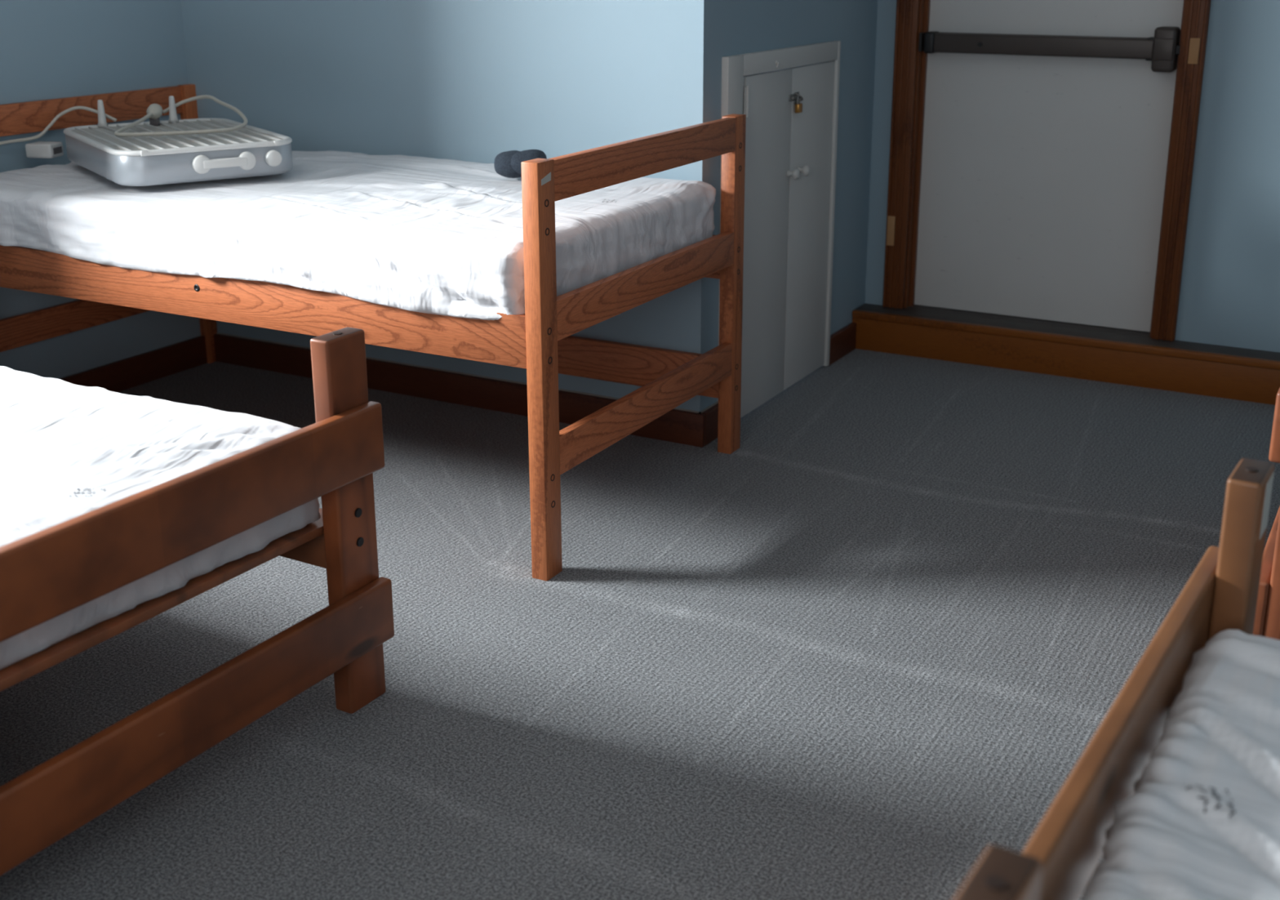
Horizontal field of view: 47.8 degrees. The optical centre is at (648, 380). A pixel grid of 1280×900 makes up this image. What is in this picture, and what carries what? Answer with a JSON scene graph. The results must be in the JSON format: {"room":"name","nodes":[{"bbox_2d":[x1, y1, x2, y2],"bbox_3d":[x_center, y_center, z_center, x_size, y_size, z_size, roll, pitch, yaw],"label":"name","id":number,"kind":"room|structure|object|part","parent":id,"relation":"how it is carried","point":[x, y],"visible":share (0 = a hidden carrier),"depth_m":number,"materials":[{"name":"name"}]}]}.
{"room":"dormitory","nodes":[
{"label":"dormitory","id":0,"kind":"room"},
{"bbox_2d":[0,0,200,378],"bbox_3d":[-2.431,-0.683,2.655,0.368,2.470,4.516,9,19,27],"label":"wall","id":1,"kind":"structure","parent":0,"point":[50,49],"depth_m":4.26,"materials":[{"name":"blue paint"}]},
{"bbox_2d":[60,335,207,391],"bbox_3d":[-1.724,0.025,4.369,0.018,0.095,1.078,9,19,27],"label":"baseboard","id":2,"kind":"structure","parent":1,"relation":"attached to","point":[119,375],"depth_m":4.58,"materials":[{"name":"brown wood"}]},
{"bbox_2d":[181,0,720,411],"bbox_3d":[-0.683,-1.131,4.148,1.931,2.470,0.100,9,19,27],"label":"wall","id":3,"kind":"structure","parent":0,"point":[474,81],"depth_m":4.08,"materials":[{"name":"blue paint"}]},
{"bbox_2d":[213,332,718,447],"bbox_3d":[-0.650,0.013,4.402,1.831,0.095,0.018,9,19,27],"label":"baseboard","id":4,"kind":"structure","parent":3,"relation":"attached to","point":[678,426],"depth_m":4.37,"materials":[{"name":"brown wood"}]},
{"bbox_2d":[0,348,1279,899],"bbox_3d":[-0.162,0.643,2.451,5.000,0.001,5.690,9,19,27],"label":"floor","id":5,"kind":"structure","parent":0,"point":[864,647],"depth_m":2.80,"materials":[{"name":"grey carpet"}]},
{"bbox_2d":[0,327,394,875],"bbox_3d":[-1.598,0.238,2.602,2.004,0.698,1.078,9,19,29],"label":"wooden bed","id":6,"kind":"object","parent":5,"relation":"on","point":[46,574],"visible":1,"depth_m":2.23,"materials":[{"name":"brown wood"}]},
{"bbox_2d":[0,365,320,669],"bbox_3d":[-1.603,0.142,2.565,1.875,0.187,0.984,9,19,29],"label":"mattress","id":7,"kind":"object","parent":6,"relation":"on","point":[68,451],"visible":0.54,"depth_m":2.36,"materials":[{"name":"white fabric"}]},
{"bbox_3d":[-0.744,0.227,2.080,0.027,0.121,1.078,9,19,29],"label":"rail","id":8,"kind":"part","parent":6,"relation":"part of","materials":[{"name":"brown wood"}]},
{"bbox_3d":[-0.743,0.542,2.175,0.027,0.116,1.078,9,19,29],"label":"rail","id":9,"kind":"part","parent":6,"relation":"part of","materials":[{"name":"brown wood"}]},
{"bbox_3d":[-1.356,0.163,3.014,1.867,0.076,0.040,9,19,29],"label":"rail","id":10,"kind":"part","parent":6,"relation":"part of","materials":[{"name":"brown wood"}]},
{"bbox_3d":[-0.528,0.254,2.547,0.041,0.696,0.096,9,19,29],"label":"post","id":11,"kind":"part","parent":6,"relation":"part of","materials":[{"name":"brown wood"}]},
{"bbox_2d":[0,84,746,580],"bbox_3d":[-0.844,-0.256,3.879,1.952,0.911,1.000,9,19,27],"label":"wooden bed","id":12,"kind":"object","parent":5,"relation":"on","point":[539,340],"visible":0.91,"depth_m":3.40,"materials":[{"name":"brown wood"}]},
{"bbox_3d":[-1.692,-0.209,4.370,0.024,0.088,0.874,9,19,27],"label":"rail","id":13,"kind":"part","parent":12,"relation":"part of","materials":[{"name":"brown wood"}]},
{"bbox_3d":[-1.693,-0.779,4.199,0.024,0.085,0.874,9,19,27],"label":"rail","id":14,"kind":"part","parent":12,"relation":"part of","materials":[{"name":"brown wood"}]},
{"bbox_3d":[-1.463,-0.503,4.708,0.040,0.911,0.064,9,19,27],"label":"post","id":15,"kind":"part","parent":12,"relation":"part of","materials":[{"name":"brown wood"}]},
{"bbox_3d":[-1.075,-0.208,3.447,1.871,0.113,0.024,9,19,27],"label":"rail","id":16,"kind":"part","parent":12,"relation":"part of","materials":[{"name":"brown wood"}]},
{"bbox_2d":[0,150,715,319],"bbox_3d":[-0.857,-0.445,3.798,1.882,0.194,1.002,9,19,27],"label":"mattress","id":17,"kind":"object","parent":12,"relation":"on","point":[420,234],"visible":0.9,"depth_m":3.40,"materials":[{"name":"white fabric"}]},
{"bbox_2d":[25,141,63,158],"bbox_3d":[-1.708,-0.653,4.081,0.081,0.040,0.068,2,17,8],"label":"power adapter","id":18,"kind":"object","parent":17,"relation":"on","point":[38,149],"visible":1,"depth_m":4.05,"materials":[{"name":"white plastic"}]},
{"bbox_3d":[-1.669,-0.650,4.075,0.002,0.018,0.044,2,17,8],"label":"recess panel","id":19,"kind":"part","parent":18,"relation":"part of","materials":[{"name":"grey plastic"}]},
{"bbox_2d":[63,95,293,186],"bbox_3d":[-1.282,-0.661,3.911,0.466,0.160,0.660,-11,20,-32],"label":"heater","id":20,"kind":"object","parent":17,"relation":"on","point":[248,151],"visible":0.94,"depth_m":3.73,"materials":[{"name":"silver metal"}]},
{"bbox_2d":[0,94,248,145],"bbox_3d":[-1.493,-0.714,4.024,0.779,0.128,0.429,1,17,4],"label":"cord","id":21,"kind":"object","parent":20,"relation":"on","point":[154,111],"visible":0.99,"depth_m":4.06,"materials":[{"name":"white plastic"}]},
{"bbox_2d":[71,118,283,150],"bbox_3d":[-1.286,-0.666,3.916,0.714,0.010,0.627,9,19,27],"label":"grille","id":22,"kind":"object","parent":20,"relation":"attached to","point":[101,136],"depth_m":3.85,"materials":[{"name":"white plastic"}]},
{"bbox_3d":[-1.081,-0.556,3.680,0.165,0.048,0.018,-11,20,-32],"label":"handle","id":23,"kind":"part","parent":20,"relation":"part of","materials":[{"name":"white plastic"}]},
{"bbox_3d":[-0.974,-0.577,3.748,0.043,0.043,0.017,-11,20,-32],"label":"knob","id":24,"kind":"part","parent":20,"relation":"part of","materials":[{"name":"white plastic"}]},
{"bbox_2d":[493,149,546,177],"bbox_3d":[-0.337,-0.568,3.778,0.138,0.076,0.077,1,17,4],"label":"socks","id":25,"kind":"object","parent":17,"relation":"on","point":[508,163],"visible":0.6,"depth_m":3.75,"materials":[{"name":"grey fabric"}]},
{"bbox_3d":[-0.225,-0.009,3.050,0.040,0.911,0.064,9,19,27],"label":"post","id":26,"kind":"part","parent":12,"relation":"part of","materials":[{"name":"brown wood"}]},
{"bbox_3d":[-0.627,-0.134,4.335,1.871,0.112,0.024,9,19,27],"label":"rail","id":27,"kind":"part","parent":12,"relation":"part of","materials":[{"name":"brown wood"}]},
{"bbox_3d":[0.004,-0.520,3.323,0.024,0.085,0.874,9,19,27],"label":"rail","id":28,"kind":"part","parent":12,"relation":"part of","materials":[{"name":"brown wood"}]},
{"bbox_3d":[0.004,-0.237,3.408,0.024,0.087,0.874,9,19,27],"label":"rail","id":29,"kind":"part","parent":12,"relation":"part of","materials":[{"name":"brown wood"}]},
{"bbox_3d":[0.005,0.051,3.494,0.024,0.088,0.874,9,19,27],"label":"rail","id":30,"kind":"part","parent":12,"relation":"part of","materials":[{"name":"brown wood"}]},
{"bbox_3d":[-0.616,-0.452,4.263,1.871,0.113,0.024,9,19,27],"label":"rail","id":31,"kind":"part","parent":12,"relation":"part of","materials":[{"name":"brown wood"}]},
{"bbox_3d":[0.219,-0.245,3.839,0.040,0.911,0.064,9,19,27],"label":"post","id":32,"kind":"part","parent":12,"relation":"part of","materials":[{"name":"brown wood"}]},
{"bbox_2d":[953,457,1274,899],"bbox_3d":[1.127,0.674,1.132,1.574,0.698,1.078,10,19,30],"label":"wooden bed","id":33,"kind":"object","parent":5,"relation":"on","point":[1061,855],"visible":0.46,"depth_m":1.52,"materials":[{"name":"beige wood"}]},
{"bbox_3d":[0.242,0.683,1.105,0.041,0.696,0.096,10,19,30],"label":"post","id":34,"kind":"part","parent":33,"relation":"part of","materials":[{"name":"beige wood"}]},
{"bbox_3d":[0.468,0.406,1.475,0.027,0.121,1.078,10,19,30],"label":"rail","id":35,"kind":"part","parent":33,"relation":"part of","materials":[{"name":"beige wood"}]},
{"bbox_2d":[1081,629,1279,899],"bbox_3d":[1.111,0.579,1.108,1.497,0.178,0.882,10,19,30],"label":"mattress","id":36,"kind":"object","parent":33,"relation":"on","point":[1201,820],"visible":1,"depth_m":1.43,"materials":[{"name":"white fabric"}]},
{"bbox_3d":[0.753,0.445,1.902,0.041,0.696,0.096,10,19,30],"label":"post","id":37,"kind":"part","parent":33,"relation":"part of","materials":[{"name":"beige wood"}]},
{"bbox_2d":[1253,387,1279,639],"bbox_3d":[1.964,0.231,2.496,1.574,0.763,1.078,9,19,27],"label":"wooden bed","id":38,"kind":"object","parent":5,"relation":"on","point":[1267,619],"visible":0.56,"depth_m":2.43,"materials":[{"name":"brown wood"}]},
{"bbox_3d":[1.287,0.258,2.892,0.027,0.116,1.078,9,19,27],"label":"rail","id":39,"kind":"part","parent":38,"relation":"part of","materials":[{"name":"brown wood"}]},
{"bbox_3d":[1.082,0.253,2.428,0.041,0.761,0.096,9,19,27],"label":"post","id":40,"kind":"part","parent":38,"relation":"part of","materials":[{"name":"brown wood"}]},
{"bbox_3d":[1.286,-0.058,2.798,0.027,0.121,1.078,9,19,27],"label":"rail","id":41,"kind":"part","parent":38,"relation":"part of","materials":[{"name":"brown wood"}]},
{"bbox_2d":[715,0,877,401],"bbox_3d":[0.450,-1.179,4.303,0.100,2.470,1.274,9,19,27],"label":"wall","id":42,"kind":"structure","parent":0,"point":[747,26],"depth_m":4.65,"materials":[{"name":"blue paint"}]},
{"bbox_2d":[717,40,840,417],"bbox_3d":[0.400,-0.451,4.277,0.059,1.042,0.799,9,19,27],"label":"door","id":43,"kind":"structure","parent":42,"relation":"in","point":[791,156],"depth_m":4.29,"materials":[{"name":"white paint"}]},
{"bbox_3d":[0.425,-0.609,4.254,0.037,0.032,0.032,9,19,27],"label":"knob","id":44,"kind":"part","parent":43,"relation":"part of","materials":[{"name":"white paint"}]},
{"bbox_2d":[795,95,802,113],"bbox_3d":[0.439,-0.811,4.230,0.012,0.050,0.030,9,19,27],"label":"padlock","id":45,"kind":"object","parent":43,"relation":"hanging from","point":[798,107],"visible":1,"depth_m":4.22,"materials":[{"name":"gold metal"}]},
{"bbox_3d":[0.463,-0.629,4.320,0.037,0.032,0.032,9,19,27],"label":"knob","id":46,"kind":"part","parent":43,"relation":"part of","materials":[{"name":"white paint"}]},
{"bbox_2d":[702,322,856,445],"bbox_3d":[0.426,-0.010,4.475,0.018,0.095,1.152,9,19,27],"label":"baseboard","id":47,"kind":"structure","parent":42,"relation":"attached to","point":[842,341],"depth_m":4.79,"materials":[{"name":"brown wood"}]},
{"bbox_2d":[865,0,1279,352],"bbox_3d":[2.109,-1.118,4.093,3.017,2.470,0.140,9,19,27],"label":"wall","id":48,"kind":"structure","parent":0,"point":[1229,295],"depth_m":4.39,"materials":[{"name":"blue paint"}]},
{"bbox_2d":[882,0,1211,341],"bbox_3d":[1.264,-1.203,4.531,0.966,2.076,0.175,9,19,27],"label":"door","id":49,"kind":"structure","parent":48,"relation":"in","point":[1042,152],"depth_m":4.66,"materials":[{"name":"white paint"}]},
{"bbox_3d":[0.841,-1.248,4.681,0.074,2.076,0.028,9,19,27],"label":"casing","id":50,"kind":"part","parent":49,"relation":"part of","materials":[{"name":"brown wood"}]},
{"bbox_3d":[0.895,-1.110,4.730,0.010,0.060,0.044,9,19,27],"label":"hinge shadow plate","id":51,"kind":"part","parent":49,"relation":"part of","materials":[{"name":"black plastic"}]},
{"bbox_3d":[1.623,-1.125,4.269,0.072,2.076,0.028,9,19,27],"label":"casing","id":52,"kind":"part","parent":49,"relation":"part of","materials":[{"name":"brown wood"}]},
{"bbox_2d":[852,302,1279,404],"bbox_3d":[2.079,0.002,4.372,3.015,0.144,0.268,9,19,27],"label":"trim","id":53,"kind":"structure","parent":48,"relation":"attached to","point":[1126,357],"depth_m":4.63,"materials":[{"name":"brown wood"}]},
{"bbox_3d":[1.281,-0.204,4.841,0.832,0.016,0.144,9,19,27],"label":"door sill","id":54,"kind":"part","parent":53,"relation":"part of","materials":[{"name":"brown wood"}]}
]}

